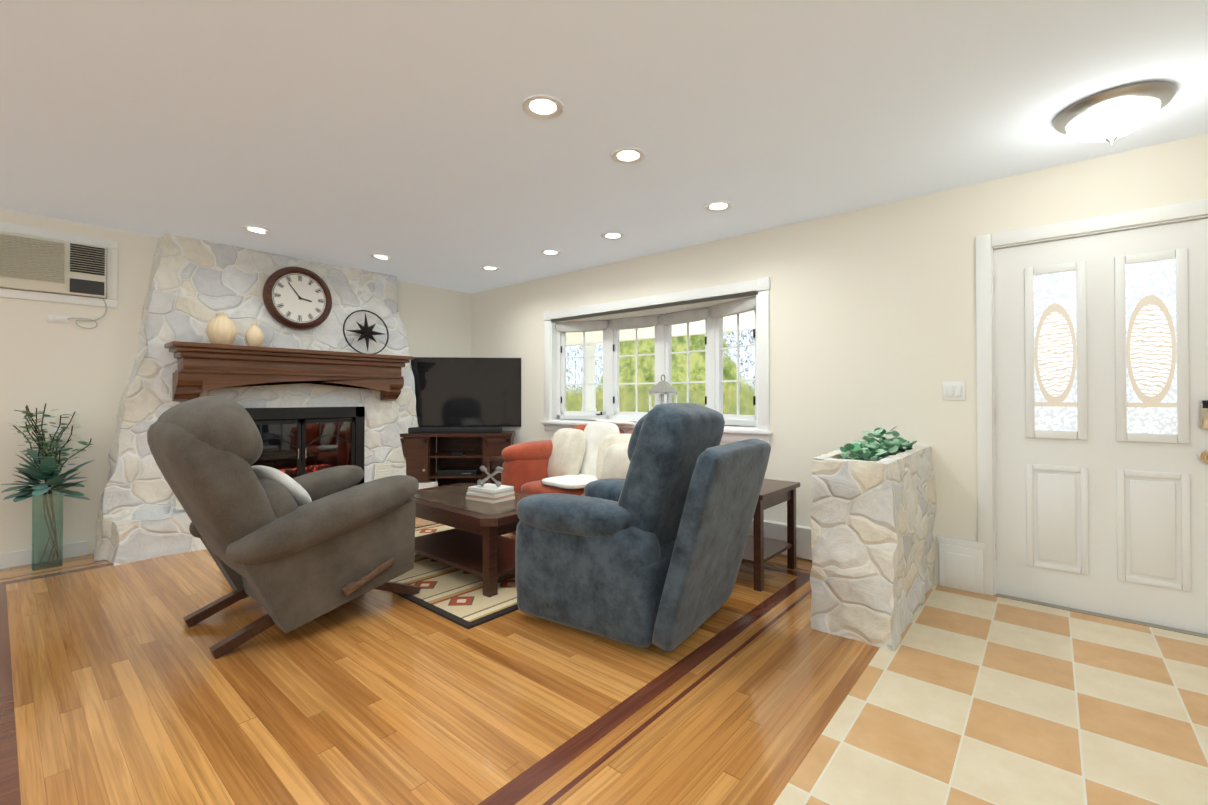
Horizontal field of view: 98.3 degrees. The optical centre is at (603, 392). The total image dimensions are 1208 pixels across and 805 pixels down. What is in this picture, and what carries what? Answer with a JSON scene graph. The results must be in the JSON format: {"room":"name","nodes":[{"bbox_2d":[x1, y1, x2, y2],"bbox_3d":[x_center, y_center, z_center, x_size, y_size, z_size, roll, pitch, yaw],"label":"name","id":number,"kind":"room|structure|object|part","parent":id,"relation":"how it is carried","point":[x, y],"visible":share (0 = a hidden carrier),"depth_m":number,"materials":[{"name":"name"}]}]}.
{"room":"living room","nodes":[
{"label":"living room","id":0,"kind":"room"},
{"bbox_2d":[0,585,20,804],"bbox_3d":[-2.333,1.219,2.008,3.680,0.080,0.080,-1,-1,40],"label":"floor border","id":1,"kind":"structure","parent":0,"point":[9,783],"depth_m":1.85,"materials":[{"name":"brown wood"}]},
{"bbox_2d":[0,209,106,239],"bbox_3d":[-4.074,-1.168,3.737,0.200,0.150,0.730,-1,-1,40],"label":"trim","id":2,"kind":"structure","parent":0,"point":[28,220],"depth_m":3.73,"materials":[{"name":"beige paint"}]},
{"bbox_2d":[0,553,110,581],"bbox_3d":[-3.784,1.236,3.643,0.330,0.080,7.000,-1,-1,40],"label":"floor","id":3,"kind":"structure","parent":0,"point":[15,571],"depth_m":3.58,"materials":[{"name":"brown wood"}]},
{"bbox_2d":[1,403,95,570],"bbox_3d":[-3.765,0.635,3.544,0.390,1.119,0.467,-1,-1,40],"label":"potted plant","id":4,"kind":"object","parent":3,"relation":"on","point":[47,471],"visible":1,"depth_m":3.55,"materials":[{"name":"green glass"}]},
{"bbox_3d":[-3.826,0.946,3.589,0.140,0.500,0.140,-1,-1,40],"label":"glass","id":5,"kind":"part","parent":4,"relation":"part of","materials":[{"name":"green glass"}]},
{"bbox_2d":[0,554,173,585],"bbox_3d":[-2.652,1.245,4.529,0.080,0.080,3.500,-1,-1,40],"label":"floor border","id":6,"kind":"structure","parent":0,"point":[53,574],"depth_m":3.42,"materials":[{"name":"brown wood"}]},
{"bbox_2d":[0,228,470,553],"bbox_3d":[-3.012,-0.010,4.968,0.200,2.440,4.000,-1,-1,40],"label":"wall","id":7,"kind":"structure","parent":0,"point":[61,367],"depth_m":3.85,"materials":[{"name":"beige paint"}]},
{"bbox_2d":[0,230,106,298],"bbox_3d":[-4.068,-0.898,3.729,0.314,0.380,0.720,-1,-1,40],"label":"air conditioner","id":8,"kind":"object","parent":7,"relation":"in","point":[40,264],"visible":0.96,"depth_m":3.69,"materials":[{"name":"beige plastic"}]},
{"bbox_2d":[0,233,64,282],"bbox_3d":[-4.020,-0.925,3.553,0.013,0.291,0.484,-1,-1,40],"label":"grille","id":9,"kind":"object","parent":8,"relation":"attached to","point":[24,258],"depth_m":3.62,"materials":[{"name":"beige plastic"}]},
{"bbox_2d":[68,298,106,328],"bbox_3d":[-3.810,-0.595,3.853,0.017,0.254,0.208,-1,-1,40],"label":"cord","id":10,"kind":"object","parent":8,"relation":"attached to","point":[90,319],"visible":0.98,"depth_m":3.86,"materials":[{"name":"grey plastic"}]},
{"bbox_3d":[-3.789,-0.898,3.830,0.020,0.353,0.181,-1,-1,40],"label":"panel","id":11,"kind":"part","parent":8,"relation":"part of","materials":[{"name":"grey plastic"}]},
{"bbox_2d":[50,428,63,443],"bbox_3d":[-3.919,0.317,3.741,0.010,0.115,0.070,-1,-1,40],"label":"light switch","id":12,"kind":"object","parent":7,"relation":"attached to","point":[55,430],"visible":0.29,"depth_m":3.74,"materials":[{"name":"white plastic"}]},
{"bbox_2d":[47,315,69,323],"bbox_3d":[-3.919,-0.523,3.749,0.010,0.052,0.112,-1,-1,40],"label":"outlet","id":13,"kind":"object","parent":7,"relation":"attached to","point":[57,319],"visible":1,"depth_m":3.75,"materials":[{"name":"white plastic"}]},
{"bbox_2d":[0,222,117,307],"bbox_3d":[-3.991,-0.899,3.663,0.018,0.510,0.850,-1,-1,40],"label":"trim","id":14,"kind":"structure","parent":7,"relation":"attached to","point":[111,246],"depth_m":3.80,"materials":[{"name":"white"}]},
{"bbox_2d":[93,233,437,564],"bbox_3d":[-2.756,-0.013,4.713,0.521,2.440,2.644,-1,-1,40],"label":"stone fireplace surround","id":15,"kind":"structure","parent":0,"point":[195,286],"depth_m":4.45,"materials":[{"name":"white stone"}]},
{"bbox_2d":[176,497,182,509],"bbox_3d":[-3.211,0.800,4.052,0.018,0.200,0.170,-1,-1,40],"label":"air vent","id":16,"kind":"object","parent":15,"relation":"in","point":[178,506],"depth_m":3.99,"materials":[{"name":"white"}]},
{"bbox_3d":[-2.874,0.537,4.507,0.004,0.535,0.426,-1,-1,40],"label":"glass","id":17,"kind":"part","parent":15,"relation":"part of","materials":[{"name":"black"}]},
{"bbox_2d":[165,341,412,400],"bbox_3d":[-2.644,-0.145,4.630,0.290,0.442,1.900,-1,-1,40],"label":"mantel shelf","id":18,"kind":"object","parent":15,"relation":"attached to","point":[204,366],"visible":0.96,"depth_m":4.38,"materials":[{"name":"brown wood"}]},
{"bbox_2d":[206,313,236,344],"bbox_3d":[-3.047,-0.496,4.162,0.207,0.250,0.207,-1,-1,40],"label":"vase","id":19,"kind":"object","parent":18,"relation":"on","point":[221,328],"visible":0.88,"depth_m":4.10,"materials":[{"name":"beige ceramic"}]},
{"bbox_2d":[245,324,263,346],"bbox_3d":[-2.889,-0.465,4.316,0.135,0.190,0.135,-1,-1,40],"label":"vase","id":20,"kind":"object","parent":18,"relation":"on","point":[254,335],"visible":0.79,"depth_m":4.28,"materials":[{"name":"beige ceramic"}]},
{"bbox_2d":[343,310,388,353],"bbox_3d":[-2.354,-0.592,5.175,0.071,0.450,0.454,-1,-1,40],"label":"decor","id":21,"kind":"object","parent":18,"relation":"on","point":[366,332],"visible":0.9,"depth_m":5.16,"materials":[{"name":"grey metal"}]},
{"bbox_2d":[272,273,325,322],"bbox_3d":[-2.761,-0.853,4.736,0.004,0.448,0.448,-1,-1,40],"label":"wall clock","id":22,"kind":"object","parent":15,"relation":"attached to","point":[289,304],"visible":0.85,"depth_m":4.73,"materials":[{"name":"white"}]},
{"bbox_2d":[263,266,331,329],"bbox_3d":[-2.762,-0.853,4.737,0.060,0.570,0.570,-1,-1,40],"label":"rim","id":23,"kind":"object","parent":22,"relation":"attached to","point":[272,310],"visible":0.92,"depth_m":4.67,"materials":[{"name":"brown wood"}]},
{"bbox_3d":[-2.729,0.527,4.695,0.053,0.780,1.130,-1,-1,40],"label":"frame","id":24,"kind":"part","parent":15,"relation":"part of","materials":[{"name":"black metal"}]},
{"bbox_3d":[-2.566,0.541,4.867,0.004,0.535,0.426,-1,-1,40],"label":"glass","id":25,"kind":"part","parent":15,"relation":"part of","materials":[{"name":"black"}]},
{"bbox_2d":[374,463,390,479],"bbox_3d":[-2.211,0.812,5.223,0.018,0.200,0.170,-1,-1,40],"label":"air vent","id":26,"kind":"object","parent":15,"relation":"in","point":[381,470],"depth_m":5.21,"materials":[{"name":"white metal"}]},
{"bbox_2d":[6,517,797,804],"bbox_3d":[-1.222,1.233,3.309,3.680,0.080,3.340,-1,-1,40],"label":"floor","id":27,"kind":"structure","parent":0,"point":[129,688],"depth_m":2.06,"materials":[{"name":"brown wood"}]},
{"bbox_2d":[147,396,420,658],"bbox_3d":[-1.660,0.607,2.803,0.940,1.168,1.168,-1,-1,40],"label":"recliner","id":28,"kind":"object","parent":27,"relation":"on","point":[287,553],"visible":1,"depth_m":2.45,"materials":[{"name":"brown fabric"}]},
{"bbox_2d":[251,465,311,506],"bbox_3d":[-1.719,0.506,2.765,0.358,0.320,0.169,-1,24,40],"label":"pillow","id":29,"kind":"object","parent":28,"relation":"on","point":[265,474],"depth_m":2.65,"materials":[{"name":"white fabric"}]},
{"bbox_3d":[-1.211,0.949,2.693,0.031,0.100,0.281,-1,8,40],"label":"handle","id":30,"kind":"part","parent":28,"relation":"part of","materials":[{"name":"brown wood"}]},
{"bbox_2d":[390,523,518,628],"bbox_3d":[-0.996,1.192,3.813,2.050,0.012,1.420,-1,-1,40],"label":"rug","id":31,"kind":"object","parent":27,"relation":"on","point":[453,594],"visible":0.14,"depth_m":3.09,"materials":[{"name":"beige fabric"}]},
{"bbox_2d":[410,483,534,596],"bbox_3d":[-0.883,0.955,3.601,1.220,0.458,0.720,-1,-1,40],"label":"coffee table","id":32,"kind":"object","parent":31,"relation":"on","point":[474,541],"visible":0.54,"depth_m":3.33,"materials":[{"name":"brown wood"}]},
{"bbox_2d":[465,483,514,503],"bbox_3d":[-0.773,0.684,3.548,0.280,0.082,0.214,0,-1,32],"label":"books","id":33,"kind":"object","parent":32,"relation":"on","point":[490,493],"visible":1,"depth_m":3.48,"materials":[{"name":"beige paper"}]},
{"bbox_2d":[477,466,503,486],"bbox_3d":[-0.773,0.571,3.549,0.173,0.137,0.073,0,-1,5],"label":"sculpture","id":34,"kind":"object","parent":33,"relation":"on","point":[496,471],"visible":1,"depth_m":3.54,"materials":[{"name":"grey metal"}]},
{"bbox_2d":[400,427,514,485],"bbox_3d":[-1.592,0.799,5.852,1.184,0.840,0.760,0,-1,-4],"label":"tv stand","id":35,"kind":"object","parent":27,"relation":"on","point":[461,453],"visible":0.58,"depth_m":5.56,"materials":[{"name":"brown wood"}]},
{"bbox_3d":[-1.989,0.794,5.475,0.285,0.622,0.028,0,-1,-4],"label":"door","id":36,"kind":"part","parent":35,"relation":"part of","materials":[{"name":"brown wood"}]},
{"bbox_2d":[411,357,520,426],"bbox_3d":[-1.585,0.028,5.766,1.330,0.820,0.240,0,-1,-4],"label":"screen","id":37,"kind":"object","parent":35,"relation":"on","point":[465,392],"visible":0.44,"depth_m":5.75,"materials":[{"name":"black"}]},
{"bbox_3d":[-1.142,0.794,5.542,0.285,0.622,0.028,0,-1,-4],"label":"door","id":38,"kind":"part","parent":35,"relation":"part of","materials":[{"name":"brown wood"}]},
{"bbox_2d":[484,456,504,483],"bbox_3d":[-0.795,0.921,5.090,0.500,0.580,0.550,-1,-1,40],"label":"end table","id":39,"kind":"object","parent":27,"relation":"on","point":[493,462],"visible":0.12,"depth_m":5.02,"materials":[{"name":"brown wood"}]},
{"bbox_2d":[501,420,634,532],"bbox_3d":[0.035,0.719,4.216,1.780,0.966,0.905,-1,-1,40],"label":"sofa","id":40,"kind":"object","parent":27,"relation":"on","point":[575,460],"visible":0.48,"depth_m":4.40,"materials":[{"name":"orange fabric"}]},
{"bbox_2d":[547,428,586,476],"bbox_3d":[-0.340,0.546,4.580,0.469,0.448,0.205,-1,-1,40],"label":"pillow","id":41,"kind":"object","parent":40,"relation":"on","point":[567,449],"depth_m":4.49,"materials":[{"name":"white fabric"}]},
{"bbox_2d":[542,420,634,488],"bbox_3d":[-0.119,0.513,4.330,0.461,0.553,0.803,-1,-1,40],"label":"throw","id":42,"kind":"object","parent":40,"relation":"on","point":[587,447],"depth_m":4.39,"materials":[{"name":"white fabric"}]},
{"bbox_2d":[596,434,630,479],"bbox_3d":[0.156,0.541,4.144,0.429,0.415,0.288,-1,-1,40],"label":"pillow","id":43,"kind":"object","parent":40,"relation":"on","point":[620,440],"depth_m":4.17,"materials":[{"name":"white fabric"}]},
{"bbox_2d":[515,403,770,651],"bbox_3d":[0.208,0.607,2.763,1.135,1.101,0.880,0,-1,33],"label":"recliner","id":44,"kind":"object","parent":27,"relation":"on","point":[648,551],"visible":1,"depth_m":2.43,"materials":[{"name":"blue fabric"}]},
{"bbox_2d":[741,479,799,591],"bbox_3d":[0.941,0.904,3.489,0.520,0.580,0.620,-1,-1,40],"label":"end table","id":45,"kind":"object","parent":27,"relation":"on","point":[760,550],"visible":0.52,"depth_m":3.35,"materials":[{"name":"brown wood"}]},
{"bbox_2d":[0,0,1207,293],"bbox_3d":[-0.678,-1.321,1.016,8.900,0.100,7.400,-1,-1,40],"label":"ceiling","id":46,"kind":"structure","parent":0,"point":[414,140],"depth_m":2.35,"materials":[{"name":"white paint"}]},
{"bbox_2d":[242,225,270,233],"bbox_3d":[-2.641,-1.229,3.967,0.184,0.053,0.184,-1,-1,40],"label":"recessed light","id":47,"kind":"object","parent":46,"relation":"in","point":[253,230],"visible":1,"depth_m":3.93,"materials":[{"name":"white"}]},
{"bbox_2d":[370,253,391,259],"bbox_3d":[-2.020,-1.221,4.725,0.184,0.053,0.184,-1,-1,40],"label":"recessed light","id":48,"kind":"object","parent":46,"relation":"in","point":[375,255],"visible":0.96,"depth_m":4.69,"materials":[{"name":"white"}]},
{"bbox_2d":[481,266,499,270],"bbox_3d":[-1.125,-1.222,5.157,0.184,0.011,0.184,-1,-1,40],"label":"recessed light","id":49,"kind":"object","parent":46,"relation":"in","point":[490,268],"visible":1,"depth_m":5.16,"materials":[{"name":"white"}]},
{"bbox_2d":[522,94,563,119],"bbox_3d":[-0.268,-1.251,2.296,0.184,0.011,0.184,-1,-1,40],"label":"recessed light","id":50,"kind":"object","parent":46,"relation":"in","point":[541,106],"visible":0.98,"depth_m":2.29,"materials":[{"name":"white"}]},
{"bbox_2d":[540,249,560,255],"bbox_3d":[-0.471,-1.228,4.599,0.184,0.011,0.184,-1,-1,40],"label":"recessed light","id":51,"kind":"object","parent":46,"relation":"in","point":[549,252],"visible":0.98,"depth_m":4.59,"materials":[{"name":"white"}]},
{"bbox_2d":[601,232,624,239],"bbox_3d":[0.070,-1.233,4.124,0.184,0.011,0.184,-1,-1,40],"label":"recessed light","id":52,"kind":"object","parent":46,"relation":"in","point":[612,235],"visible":0.98,"depth_m":4.12,"materials":[{"name":"white"}]},
{"bbox_2d":[611,147,645,164],"bbox_3d":[0.128,-1.247,2.759,0.184,0.011,0.184,-1,-1,40],"label":"recessed light","id":53,"kind":"object","parent":46,"relation":"in","point":[628,155],"visible":0.98,"depth_m":2.75,"materials":[{"name":"white"}]},
{"bbox_2d":[705,201,732,211],"bbox_3d":[0.765,-1.239,3.490,0.184,0.011,0.184,-1,-1,40],"label":"recessed light","id":54,"kind":"object","parent":46,"relation":"in","point":[718,206],"visible":0.98,"depth_m":3.49,"materials":[{"name":"white"}]},
{"bbox_2d":[1053,81,1176,144],"bbox_3d":[2.235,-1.173,2.300,0.390,0.170,0.390,-1,-1,40],"label":"flush ceiling light","id":55,"kind":"object","parent":46,"relation":"attached to","point":[1110,116],"visible":0.98,"depth_m":2.21,"materials":[{"name":"white glass"}]},
{"bbox_3d":[2.235,-1.173,2.300,0.304,0.090,0.304,-1,-1,40],"label":"glass","id":56,"kind":"part","parent":55,"relation":"part of","materials":[{"name":"white glass"}]},
{"bbox_2d":[478,573,809,804],"bbox_3d":[0.207,1.220,2.088,0.080,0.080,3.500,-1,-1,40],"label":"floor border","id":57,"kind":"structure","parent":0,"point":[518,788],"depth_m":1.93,"materials":[{"name":"brown wood"}]},
{"bbox_2d":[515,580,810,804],"bbox_3d":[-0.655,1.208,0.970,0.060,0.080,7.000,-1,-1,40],"label":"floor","id":58,"kind":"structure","parent":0,"point":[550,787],"depth_m":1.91,"materials":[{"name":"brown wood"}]},
{"bbox_2d":[542,590,879,804],"bbox_3d":[-0.435,1.207,0.782,0.480,0.080,7.000,-1,-1,40],"label":"floor","id":59,"kind":"structure","parent":0,"point":[747,724],"depth_m":1.83,"materials":[{"name":"brown wood"}]},
{"bbox_2d":[741,562,801,575],"bbox_3d":[-0.112,1.246,4.609,3.680,0.080,0.080,-1,-1,40],"label":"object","id":60,"kind":"structure","parent":0,"point":[795,573],"depth_m":3.52,"materials":[{"name":"brown wood"}]},
{"bbox_2d":[764,554,811,574],"bbox_3d":[0.051,1.248,4.799,3.840,0.080,0.260,-1,-1,40],"label":"floor","id":61,"kind":"structure","parent":0,"point":[801,563],"depth_m":3.69,"materials":[{"name":"brown wood"}]},
{"bbox_2d":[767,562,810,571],"bbox_3d":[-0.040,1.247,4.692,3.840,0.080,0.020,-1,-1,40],"label":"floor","id":62,"kind":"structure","parent":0,"point":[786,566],"depth_m":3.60,"materials":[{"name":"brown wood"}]},
{"bbox_2d":[471,134,1207,583],"bbox_3d":[0.668,-0.014,4.587,6.290,2.440,0.200,-1,-1,40],"label":"wall","id":63,"kind":"structure","parent":0,"point":[872,318],"depth_m":3.50,"materials":[{"name":"beige paint"}]},
{"bbox_2d":[541,277,772,443],"bbox_3d":[0.449,-0.231,4.911,2.510,1.261,0.515,-1,-1,40],"label":"window","id":64,"kind":"structure","parent":63,"relation":"in","point":[664,322],"depth_m":4.89,"materials":[{"name":"white wood"}]},
{"bbox_2d":[556,320,607,331],"bbox_3d":[-0.230,-0.691,5.423,0.589,0.130,0.050,0,-1,19],"label":"shade","id":65,"kind":"object","parent":64,"relation":"attached to","point":[594,325],"depth_m":5.39,"materials":[{"name":"white fabric"}]},
{"bbox_3d":[-0.208,-0.225,5.485,0.599,1.020,0.090,0,-1,19],"label":"frame","id":66,"kind":"part","parent":64,"relation":"part of","materials":[{"name":"white wood"}]},
{"bbox_3d":[-0.208,-0.225,5.485,0.429,0.850,0.004,0,-1,19],"label":"glass","id":67,"kind":"part","parent":64,"relation":"part of","materials":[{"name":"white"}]},
{"bbox_2d":[608,315,658,329],"bbox_3d":[0.288,-0.693,5.171,0.589,0.130,0.050,0,-1,33],"label":"shade","id":68,"kind":"object","parent":64,"relation":"attached to","point":[645,321],"depth_m":5.14,"materials":[{"name":"white fabric"}]},
{"bbox_3d":[0.327,-0.228,5.225,0.599,1.020,0.090,0,-1,33],"label":"frame","id":69,"kind":"part","parent":64,"relation":"part of","materials":[{"name":"white wood"}]},
{"bbox_3d":[0.327,-0.228,5.225,0.429,0.850,0.004,0,-1,33],"label":"glass","id":70,"kind":"part","parent":64,"relation":"part of","materials":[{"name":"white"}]},
{"bbox_3d":[0.460,0.304,4.919,2.359,0.050,0.480,-1,-1,40],"label":"seat","id":71,"kind":"part","parent":64,"relation":"part of","materials":[{"name":"white wood"}]},
{"bbox_2d":[649,392,676,410],"bbox_3d":[0.555,0.139,4.893,0.190,0.280,0.190,-1,-1,40],"label":"lantern","id":72,"kind":"object","parent":64,"relation":"on","point":[660,398],"visible":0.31,"depth_m":4.87,"materials":[{"name":"white"}]},
{"bbox_2d":[647,381,678,391],"bbox_3d":[0.555,-0.051,4.894,0.224,0.100,0.224,-1,-1,40],"label":"roof","id":73,"kind":"structure","parent":72,"relation":"attached to","point":[662,386],"depth_m":4.84,"materials":[{"name":"grey metal"}]},
{"bbox_2d":[659,308,708,324],"bbox_3d":[0.727,-0.697,4.797,0.050,0.130,0.589,1,-1,-42],"label":"shade","id":74,"kind":"object","parent":64,"relation":"attached to","point":[696,314],"depth_m":4.75,"materials":[{"name":"white fabric"}]},
{"bbox_3d":[0.778,-0.232,4.839,0.090,1.020,0.599,1,-1,-42],"label":"frame","id":75,"kind":"part","parent":64,"relation":"part of","materials":[{"name":"white wood"}]},
{"bbox_3d":[0.778,-0.232,4.839,0.004,0.850,0.429,1,-1,-42],"label":"glass","id":76,"kind":"part","parent":64,"relation":"part of","materials":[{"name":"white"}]},
{"bbox_2d":[708,296,755,317],"bbox_3d":[1.056,-0.702,4.324,0.050,0.130,0.589,0,-1,-28],"label":"shade","id":77,"kind":"object","parent":64,"relation":"attached to","point":[743,305],"depth_m":4.28,"materials":[{"name":"white fabric"}]},
{"bbox_3d":[1.118,-0.237,4.352,0.090,1.020,0.599,0,-1,-28],"label":"frame","id":78,"kind":"part","parent":64,"relation":"part of","materials":[{"name":"white wood"}]},
{"label":"glass","id":79,"kind":"part","parent":64,"relation":"part of","materials":[{"name":"clear glass"}]},
{"bbox_2d":[749,520,811,559],"bbox_3d":[0.522,1.091,4.521,3.240,0.228,0.072,-1,-1,40],"label":"baseboard","id":80,"kind":"structure","parent":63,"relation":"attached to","point":[775,530],"depth_m":3.74,"materials":[{"name":"white wood"}]},
{"bbox_2d":[943,381,964,399],"bbox_3d":[2.139,-0.009,3.192,0.115,0.115,0.010,-1,-1,40],"label":"light switch","id":81,"kind":"object","parent":63,"relation":"attached to","point":[953,390],"visible":1,"depth_m":3.19,"materials":[{"name":"white plastic"}]},
{"bbox_2d":[937,536,984,593],"bbox_3d":[2.153,1.041,3.152,0.240,0.300,0.037,-1,-1,40],"label":"baseboard","id":82,"kind":"structure","parent":63,"relation":"in","point":[960,564],"depth_m":3.14,"materials":[{"name":"white wood"}]},
{"bbox_2d":[976,199,1207,595],"bbox_3d":[2.650,0.127,2.780,1.080,2.120,0.070,-1,-1,40],"label":"door frame","id":83,"kind":"structure","parent":63,"relation":"attached to","point":[1172,213],"depth_m":3.06,"materials":[{"name":"white wood"}]},
{"bbox_2d":[993,218,1207,634],"bbox_3d":[2.646,0.167,2.781,0.926,2.030,0.120,-1,-1,40],"label":"entry door","id":84,"kind":"structure","parent":63,"relation":"in","point":[1101,410],"depth_m":2.78,"materials":[{"name":"white wood"}]},
{"bbox_3d":[2.516,-0.227,2.912,0.190,0.890,0.004,-1,-1,40],"label":"glass","id":85,"kind":"part","parent":84,"relation":"part of","materials":[{"name":"white glass"}]},
{"bbox_3d":[2.797,-0.229,2.671,0.190,0.890,0.004,-1,-1,40],"label":"glass","id":86,"kind":"part","parent":84,"relation":"part of","materials":[{"name":"white glass"}]},
{"bbox_3d":[2.926,0.314,2.510,0.068,0.068,0.075,-1,-1,40],"label":"knob","id":87,"kind":"part","parent":84,"relation":"part of","materials":[{"name":"gold metal"}]},
{"bbox_2d":[773,583,1207,804],"bbox_3d":[1.151,1.193,-0.572,3.690,0.080,7.000,-1,-1,40],"label":"floor","id":88,"kind":"structure","parent":0,"point":[958,697],"depth_m":1.89,"materials":[{"name":"beige tile"}]},
{"bbox_2d":[810,426,936,650],"bbox_3d":[1.538,0.689,2.932,0.414,0.999,1.175,-1,-1,40],"label":"stone planter","id":89,"kind":"object","parent":88,"relation":"on","point":[873,513],"visible":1,"depth_m":2.54,"materials":[{"name":"white stone"}]},
{"bbox_2d":[994,593,1207,637],"bbox_3d":[2.670,1.189,2.792,0.930,0.012,0.120,-1,-1,40],"label":"threshold","id":90,"kind":"object","parent":88,"relation":"on","point":[1110,617],"depth_m":2.75,"materials":[{"name":"beige wood"}]},
{"bbox_3d":[-5.350,-0.039,2.231,0.200,2.440,3.200,-1,-1,40],"label":"wall","id":91,"kind":"structure","parent":0,"visible":0},
{"bbox_2d":[0,541,86,568],"bbox_3d":[-4.995,1.134,2.468,0.015,0.100,3.640,-1,-1,40],"label":"baseboard","id":92,"kind":"structure","parent":91,"relation":"attached to","point":[21,558],"depth_m":3.64,"materials":[{"name":"white wood"}]},
{"label":"outside","id":93,"kind":"structure","parent":0,"visible":0},
{"bbox_2d":[566,330,754,414],"bbox_3d":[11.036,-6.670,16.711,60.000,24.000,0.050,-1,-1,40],"label":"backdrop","id":94,"kind":"structure","parent":93,"point":[728,358],"depth_m":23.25,"materials":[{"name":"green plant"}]},
{"bbox_3d":[2.064,1.114,5.356,9.000,0.100,2.800,-1,-1,40],"label":"floor","id":95,"kind":"structure","parent":93,"visible":0},
{"bbox_2d":[581,341,596,410],"bbox_3d":[-0.247,0.137,8.589,0.280,1.920,0.280,-1,-1,40],"label":"porch column","id":96,"kind":"structure","parent":95,"relation":"on","point":[588,390],"depth_m":8.50,"materials":[{"name":"beige"}]},
{"bbox_2d":[566,312,753,345],"bbox_3d":[2.713,-0.938,6.137,9.000,0.220,0.140,-1,-1,40],"label":"beam","id":97,"kind":"structure","parent":96,"relation":"on","point":[696,329],"depth_m":7.50,"materials":[{"name":"beige"}]}
]}

